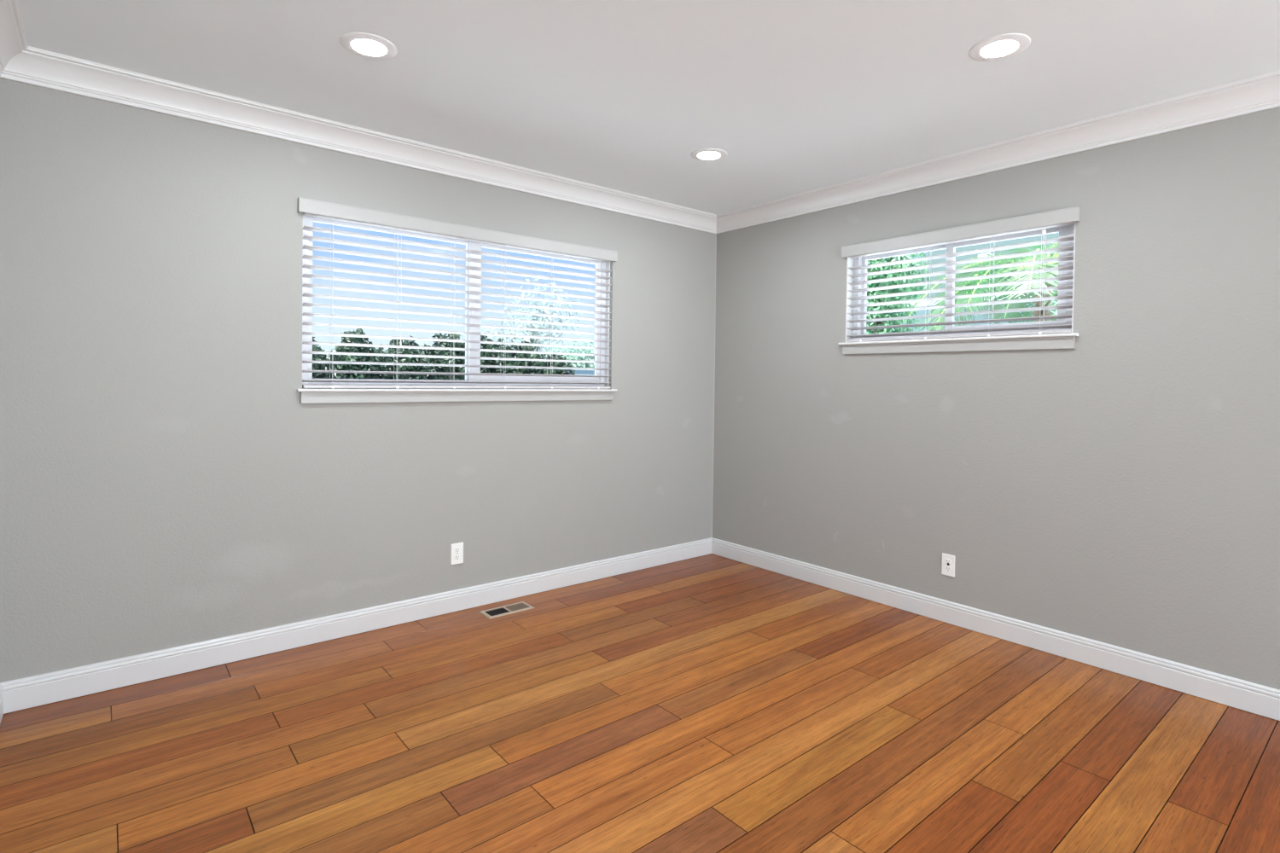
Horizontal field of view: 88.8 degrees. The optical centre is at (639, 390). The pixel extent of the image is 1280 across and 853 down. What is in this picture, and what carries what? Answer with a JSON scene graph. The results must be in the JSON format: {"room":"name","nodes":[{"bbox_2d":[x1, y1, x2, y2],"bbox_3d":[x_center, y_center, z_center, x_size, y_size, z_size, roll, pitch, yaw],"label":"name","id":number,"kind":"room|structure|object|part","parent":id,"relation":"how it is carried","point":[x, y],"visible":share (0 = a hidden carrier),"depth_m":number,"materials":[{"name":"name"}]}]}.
{"room":"empty bedroom","nodes":[
{"label":"empty bedroom","id":0,"kind":"room"},
{"bbox_2d":[0,78,715,682],"bbox_3d":[-0.953,-0.027,3.653,4.044,2.490,0.140,0,1,-40],"label":"wall","id":1,"kind":"structure","parent":0,"point":[166,480],"depth_m":2.89,"materials":[{"name":"grey paint"}]},
{"bbox_2d":[0,537,711,714],"bbox_3d":[-0.918,1.141,3.611,3.764,0.113,0.016,0,1,-40],"label":"baseboard","id":2,"kind":"structure","parent":1,"relation":"attached to","point":[26,693],"depth_m":3.05,"materials":[{"name":"white paint"}]},
{"bbox_2d":[0,46,716,233],"bbox_3d":[-0.865,-1.194,3.547,3.764,0.110,0.088,0,1,-40],"label":"crown molding","id":3,"kind":"structure","parent":1,"relation":"attached to","point":[36,66],"depth_m":3.00,"materials":[{"name":"white paint"}]},
{"bbox_2d":[450,542,463,564],"bbox_3d":[-0.992,0.888,3.548,0.070,0.114,0.007,0,1,-40],"label":"wall outlet","id":4,"kind":"object","parent":1,"relation":"attached to","point":[456,549],"visible":1,"depth_m":3.54,"materials":[{"name":"white plastic"}]},
{"bbox_2d":[453,554,459,560],"bbox_3d":[-0.991,0.907,3.547,0.034,0.028,0.003,0,1,-40],"label":"receptacle","id":5,"kind":"object","parent":4,"relation":"attached to","point":[456,557],"depth_m":3.54,"materials":[{"name":"white plastic"}]},
{"bbox_2d":[453,547,460,552],"bbox_3d":[-0.990,0.868,3.546,0.034,0.028,0.003,0,1,-40],"label":"receptacle","id":6,"kind":"object","parent":4,"relation":"attached to","point":[456,549],"depth_m":3.54,"materials":[{"name":"white plastic"}]},
{"bbox_2d":[296,215,617,403],"bbox_3d":[-0.908,-0.405,3.656,1.849,0.932,0.176,0,1,-40],"label":"window","id":7,"kind":"structure","parent":1,"relation":"in","point":[307,395],"depth_m":3.65,"materials":[{"name":"white paint"}]},
{"bbox_3d":[-1.268,-0.438,3.433,0.884,0.800,0.022,0,1,-40],"label":"fixed sash","id":8,"kind":"part","parent":7,"relation":"part of","materials":[{"name":"clear glass"}]},
{"bbox_3d":[-0.869,0.002,3.608,1.849,0.014,0.036,0,1,-40],"label":"sill","id":9,"kind":"part","parent":7,"relation":"part of","materials":[{"name":"white paint"}]},
{"bbox_2d":[297,197,617,389],"bbox_3d":[-0.883,-0.448,3.623,1.844,0.879,0.076,0,1,-40],"label":"blind","id":10,"kind":"object","parent":7,"relation":"attached to","point":[310,207],"visible":0.95,"depth_m":3.49,"materials":[{"name":"white plastic"}]},
{"bbox_3d":[-1.482,-0.422,3.143,0.001,0.802,0.054,0,1,-40],"label":"ladder cord","id":11,"kind":"part","parent":10,"relation":"part of","materials":[{"name":"white fabric"}]},
{"bbox_3d":[-1.478,-0.422,3.147,0.002,0.801,0.002,1,1,-4],"label":"lift cord","id":12,"kind":"part","parent":10,"relation":"part of","materials":[{"name":"white fabric"}]},
{"bbox_3d":[-1.245,-0.422,3.338,0.001,0.802,0.054,0,1,-40],"label":"ladder cord","id":13,"kind":"part","parent":10,"relation":"part of","materials":[{"name":"white fabric"}]},
{"bbox_3d":[-1.241,-0.422,3.343,0.002,0.801,0.002,1,1,-4],"label":"lift cord","id":14,"kind":"part","parent":10,"relation":"part of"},
{"bbox_3d":[-1.212,-0.537,3.319,0.004,0.565,0.002,1,1,-15],"label":"pull cord","id":15,"kind":"part","parent":10,"relation":"part of","materials":[{"name":"white fabric"}]},
{"bbox_3d":[-1.011,-0.422,3.532,0.001,0.802,0.054,0,1,-40],"label":"ladder cord","id":16,"kind":"part","parent":10,"relation":"part of","materials":[{"name":"white fabric"}]},
{"bbox_3d":[-1.006,-0.422,3.536,0.002,0.801,0.002,1,1,-4],"label":"lift cord","id":17,"kind":"part","parent":10,"relation":"part of","materials":[{"name":"white fabric"}]},
{"bbox_3d":[-0.894,-0.017,3.639,1.789,0.015,0.051,0,1,-40],"label":"rail","id":18,"kind":"part","parent":10,"relation":"part of","materials":[{"name":"white plastic"}]},
{"bbox_3d":[-0.777,-0.422,3.725,0.001,0.802,0.054,0,1,-40],"label":"ladder cord","id":19,"kind":"part","parent":10,"relation":"part of","materials":[{"name":"white fabric"}]},
{"bbox_3d":[-0.773,-0.422,3.729,0.002,0.801,0.002,1,1,-4],"label":"lift cord","id":20,"kind":"part","parent":10,"relation":"part of","materials":[{"name":"white fabric"}]},
{"bbox_3d":[-0.537,-0.422,3.923,0.001,0.802,0.054,0,1,-40],"label":"ladder cord","id":21,"kind":"part","parent":10,"relation":"part of","materials":[{"name":"white fabric"}]},
{"bbox_3d":[-0.533,-0.422,3.927,0.002,0.801,0.002,1,1,-4],"label":"lift cord","id":22,"kind":"part","parent":10,"relation":"part of","materials":[{"name":"white fabric"}]},
{"bbox_3d":[-0.273,-0.422,4.140,0.001,0.802,0.054,0,1,-40],"label":"ladder cord","id":23,"kind":"part","parent":10,"relation":"part of","materials":[{"name":"white fabric"}]},
{"bbox_3d":[-0.269,-0.422,4.145,0.002,0.801,0.002,1,1,14],"label":"lift cord","id":24,"kind":"part","parent":10,"relation":"part of","materials":[{"name":"white fabric"}]},
{"bbox_3d":[-0.610,-0.438,3.945,0.899,0.800,0.022,0,1,-40],"label":"sliding sash","id":25,"kind":"part","parent":7,"relation":"part of","materials":[{"name":"clear glass"}]},
{"bbox_2d":[0,553,1279,852],"bbox_3d":[1.462,1.289,0.726,4.044,0.030,7.780,0,1,-40],"label":"floor","id":26,"kind":"structure","parent":0,"point":[711,703],"depth_m":2.26,"materials":[{"name":"brown wood"}]},
{"bbox_2d":[478,601,535,619],"bbox_3d":[-0.725,1.200,3.573,0.271,0.005,0.127,0,1,-40],"label":"floor vent","id":27,"kind":"object","parent":26,"relation":"in","point":[520,607],"visible":1,"depth_m":3.56,"materials":[{"name":"beige metal"}]},
{"bbox_2d":[17,0,1279,215],"bbox_3d":[1.495,-1.236,0.688,4.044,0.120,7.780,0,1,-40],"label":"ceiling","id":28,"kind":"structure","parent":0,"point":[800,96],"depth_m":2.48,"materials":[{"name":"white paint"}]},
{"bbox_2d":[339,32,397,59],"bbox_3d":[-0.971,-1.229,2.343,0.190,0.006,0.190,0,1,-40],"label":"recessed light","id":29,"kind":"object","parent":28,"relation":"in","point":[363,44],"visible":1,"depth_m":2.33,"materials":[{"name":"white plastic"}]},
{"bbox_2d":[690,148,727,161],"bbox_3d":[0.361,-1.229,3.420,0.190,0.006,0.190,0,1,-40],"label":"recessed light","id":30,"kind":"object","parent":28,"relation":"in","point":[705,154],"visible":1,"depth_m":3.41,"materials":[{"name":"white plastic"}]},
{"bbox_2d":[969,33,1030,61],"bbox_3d":[1.262,-1.200,2.296,0.190,0.006,0.190,0,1,-40],"label":"recessed light","id":31,"kind":"object","parent":28,"relation":"in","point":[1003,46],"visible":1,"depth_m":2.29,"materials":[{"name":"white plastic"}]},
{"bbox_2d":[712,106,1279,690],"bbox_3d":[2.984,0.050,1.950,0.140,2.490,7.500,0,1,-40],"label":"wall","id":32,"kind":"structure","parent":0,"point":[1120,487],"depth_m":3.05,"materials":[{"name":"grey paint"}]},
{"bbox_2d":[711,233,716,537],"bbox_3d":[0.543,-0.027,4.794,0.004,2.235,0.004,0,1,-40],"label":"wall corner","id":33,"kind":"structure","parent":32,"relation":"attached to","point":[716,234],"depth_m":4.79,"materials":[{"name":"grey paint"}]},
{"bbox_2d":[941,552,954,577],"bbox_3d":[1.634,0.928,3.468,0.008,0.114,0.070,0,1,-40],"label":"wall outlet","id":34,"kind":"object","parent":32,"relation":"attached to","point":[948,561],"visible":1,"depth_m":3.47,"materials":[{"name":"white plastic"}]},
{"bbox_2d":[944,565,951,571],"bbox_3d":[1.633,0.948,3.467,0.003,0.028,0.034,0,1,-40],"label":"receptacle","id":35,"kind":"object","parent":34,"relation":"attached to","point":[947,568],"depth_m":3.47,"materials":[{"name":"white plastic"}]},
{"bbox_2d":[944,558,951,564],"bbox_3d":[1.633,0.909,3.466,0.003,0.028,0.034,0,1,-40],"label":"receptacle","id":36,"kind":"object","parent":34,"relation":"attached to","point":[947,561],"depth_m":3.46,"materials":[{"name":"white plastic"}]},
{"bbox_2d":[838,221,1078,354],"bbox_3d":[1.665,-0.520,3.518,0.176,0.632,1.248,0,1,-40],"label":"window","id":37,"kind":"structure","parent":32,"relation":"in","point":[1049,340],"depth_m":3.43,"materials":[{"name":"white paint"}]},
{"bbox_3d":[1.531,-0.559,3.772,0.022,0.493,0.557,0,1,-40],"label":"fixed sash","id":38,"kind":"part","parent":37,"relation":"part of","materials":[{"name":"clear glass"}]},
{"bbox_3d":[1.608,-0.267,3.478,0.036,0.014,1.248,0,1,-40],"label":"sill","id":39,"kind":"part","parent":37,"relation":"part of","materials":[{"name":"white paint"}]},
{"bbox_2d":[841,206,1080,342],"bbox_3d":[1.633,-0.564,3.493,0.076,0.577,1.239,0,1,-40],"label":"blind","id":40,"kind":"object","parent":37,"relation":"attached to","point":[1065,217],"visible":0.98,"depth_m":3.40,"materials":[{"name":"white plastic"}]},
{"bbox_3d":[1.326,-0.548,3.881,0.054,0.500,0.001,0,1,-40],"label":"ladder cord","id":41,"kind":"part","parent":40,"relation":"part of","materials":[{"name":"white fabric"}]},
{"bbox_3d":[1.331,-0.548,3.877,0.002,0.499,0.002,1,1,-4],"label":"lift cord","id":42,"kind":"part","parent":40,"relation":"part of","materials":[{"name":"white fabric"}]},
{"bbox_3d":[1.578,-0.540,3.577,0.054,0.500,0.001,0,1,-40],"label":"ladder cord","id":43,"kind":"part","parent":40,"relation":"part of","materials":[{"name":"white fabric"}]},
{"bbox_3d":[1.582,-0.540,3.573,0.002,0.499,0.002,1,1,-4],"label":"lift cord","id":44,"kind":"part","parent":40,"relation":"part of","materials":[{"name":"white fabric"}]},
{"bbox_3d":[1.639,-0.284,3.503,0.051,0.015,1.184,0,1,-40],"label":"rail","id":45,"kind":"part","parent":40,"relation":"part of","materials":[{"name":"white plastic"}]},
{"bbox_3d":[1.787,-0.534,3.323,0.054,0.500,0.001,0,1,-40],"label":"ladder cord","id":46,"kind":"part","parent":40,"relation":"part of","materials":[{"name":"white fabric"}]},
{"bbox_3d":[1.792,-0.534,3.319,0.002,0.499,0.002,1,1,-4],"label":"lift cord","id":47,"kind":"part","parent":40,"relation":"part of","materials":[{"name":"white fabric"}]},
{"bbox_3d":[1.917,-0.569,3.113,0.003,0.375,0.003,0,1,-22],"label":"pull cord","id":48,"kind":"part","parent":40,"relation":"part of","materials":[{"name":"white fabric"}]},
{"bbox_3d":[1.936,-0.529,3.143,0.054,0.500,0.001,0,1,-40],"label":"ladder cord","id":49,"kind":"part","parent":40,"relation":"part of","materials":[{"name":"white fabric"}]},
{"bbox_3d":[1.941,-0.529,3.139,0.002,0.499,0.002,1,1,-4],"label":"lift cord","id":50,"kind":"part","parent":40,"relation":"part of","materials":[{"name":"white fabric"}]},
{"bbox_3d":[1.854,-0.549,3.342,0.022,0.493,0.581,0,1,-40],"label":"sliding sash","id":51,"kind":"part","parent":37,"relation":"part of","materials":[{"name":"clear glass"}]},
{"bbox_2d":[711,537,1279,721],"bbox_3d":[2.909,1.216,1.918,0.016,0.113,7.500,0,1,-40],"label":"baseboard","id":52,"kind":"structure","parent":32,"relation":"attached to","point":[1242,695],"depth_m":3.12,"materials":[{"name":"white paint"}]},
{"bbox_2d":[715,69,1279,233],"bbox_3d":[2.911,-1.120,1.859,0.088,0.110,7.500,0,1,-40],"label":"crown molding","id":53,"kind":"structure","parent":32,"relation":"attached to","point":[1259,93],"depth_m":3.09,"materials":[{"name":"white paint"}]},
{"bbox_3d":[-0.027,0.048,-0.535,0.140,2.490,7.500,0,1,-40],"label":"wall","id":54,"kind":"structure","parent":0,"visible":0},
{"bbox_2d":[0,684,3,725],"bbox_3d":[0.018,1.215,-0.468,0.016,0.113,7.500,0,1,-40],"label":"baseboard","id":55,"kind":"structure","parent":54,"relation":"attached to","point":[1,688],"depth_m":2.38,"materials":[{"name":"white paint"}]},
{"bbox_2d":[0,0,27,77],"bbox_3d":[0.076,-1.121,-0.480,0.088,0.110,7.500,0,1,-40],"label":"crown molding","id":56,"kind":"structure","parent":54,"relation":"attached to","point":[13,40],"depth_m":2.22,"materials":[{"name":"white paint"}]},
{"label":"outside","id":57,"kind":"structure","parent":0,"visible":0},
{"bbox_3d":[1.873,1.330,18.897,100.000,0.150,100.000,0,1,-40],"label":"ground","id":58,"kind":"structure","parent":57,"visible":0},
{"bbox_2d":[312,337,336,378],"bbox_3d":[-3.248,0.423,6.219,0.558,1.987,0.663,0,1,-40],"label":"shrub","id":59,"kind":"object","parent":58,"relation":"on","point":[315,357],"visible":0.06,"depth_m":6.10,"materials":[{"name":"green plant"}]},
{"bbox_2d":[325,328,392,379],"bbox_3d":[-2.855,0.398,6.589,0.557,2.037,0.665,0,1,-40],"label":"shrub","id":60,"kind":"object","parent":58,"relation":"on","point":[344,340],"visible":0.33,"depth_m":6.40,"materials":[{"name":"green plant"}]},
{"bbox_2d":[384,335,448,379],"bbox_3d":[-2.407,0.428,6.913,0.554,1.978,0.661,0,1,-40],"label":"shrub","id":61,"kind":"object","parent":58,"relation":"on","point":[407,342],"visible":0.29,"depth_m":6.72,"materials":[{"name":"green plant"}]},
{"bbox_2d":[403,340,432,358],"bbox_3d":[-5.845,-0.091,17.731,1.978,2.662,1.941,0,1,-40],"label":"tree","id":62,"kind":"object","parent":58,"relation":"on","point":[415,340],"visible":0.02,"depth_m":17.54,"materials":[{"name":"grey plant"}]},
{"bbox_2d":[431,332,494,380],"bbox_3d":[-2.003,0.384,7.291,0.559,2.066,0.667,0,1,-40],"label":"shrub","id":63,"kind":"object","parent":58,"relation":"on","point":[456,345],"visible":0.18,"depth_m":7.06,"materials":[{"name":"green plant"}]},
{"bbox_2d":[481,337,539,374],"bbox_3d":[-1.559,0.408,7.614,0.562,2.018,0.664,0,1,-40],"label":"shrub","id":64,"kind":"object","parent":58,"relation":"on","point":[509,355],"visible":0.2,"depth_m":7.45,"materials":[{"name":"green plant"}]},
{"bbox_2d":[480,278,584,364],"bbox_3d":[-3.105,-0.922,17.390,2.789,4.319,2.456,0,1,-40],"label":"tree","id":65,"kind":"object","parent":58,"relation":"on","point":[530,340],"visible":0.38,"depth_m":17.35,"materials":[{"name":"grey plant"}]},
{"bbox_2d":[529,354,575,374],"bbox_3d":[-1.174,0.472,7.982,0.560,1.889,0.668,0,1,-40],"label":"shrub","id":66,"kind":"object","parent":58,"relation":"on","point":[539,371],"visible":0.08,"depth_m":7.84,"materials":[{"name":"green plant"}]},
{"bbox_2d":[544,337,594,370],"bbox_3d":[-1.308,0.098,13.745,1.711,2.480,1.919,1,1,-4],"label":"tree","id":67,"kind":"object","parent":58,"relation":"on","point":[591,351],"visible":0.09,"depth_m":13.88,"materials":[{"name":"teal plant"}]},
{"bbox_2d":[565,369,594,375],"bbox_3d":[-0.267,0.513,12.182,2.950,1.730,0.240,0,1,-40],"label":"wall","id":68,"kind":"structure","parent":58,"relation":"on","point":[577,372],"depth_m":11.44,"materials":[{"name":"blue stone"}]},
{"bbox_2d":[866,251,929,333],"bbox_3d":[3.365,-0.452,9.342,1.793,3.786,1.664,0,1,-40],"label":"tree","id":69,"kind":"object","parent":58,"relation":"on","point":[908,256],"visible":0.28,"depth_m":8.90,"materials":[{"name":"green plant"}]},
{"bbox_2d":[890,232,1058,331],"bbox_3d":[7.220,-0.766,13.172,4.340,4.450,3.050,0,1,-40],"label":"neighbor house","id":70,"kind":"structure","parent":58,"relation":"on","point":[1051,235],"depth_m":12.63,"materials":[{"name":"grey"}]},
{"bbox_2d":[977,253,993,266],"bbox_3d":[6.465,-2.237,12.233,0.200,0.600,0.220,0,1,-40],"label":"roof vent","id":71,"kind":"object","parent":70,"relation":"attached to","point":[979,255],"depth_m":12.16,"materials":[{"name":"white"}]},
{"bbox_2d":[901,240,1058,331],"bbox_3d":[4.278,-0.149,6.862,2.639,3.247,2.728,0,1,-40],"label":"palm tree","id":72,"kind":"object","parent":58,"relation":"on","point":[1054,274],"visible":0.28,"depth_m":6.73,"materials":[{"name":"green plant"}]}
]}

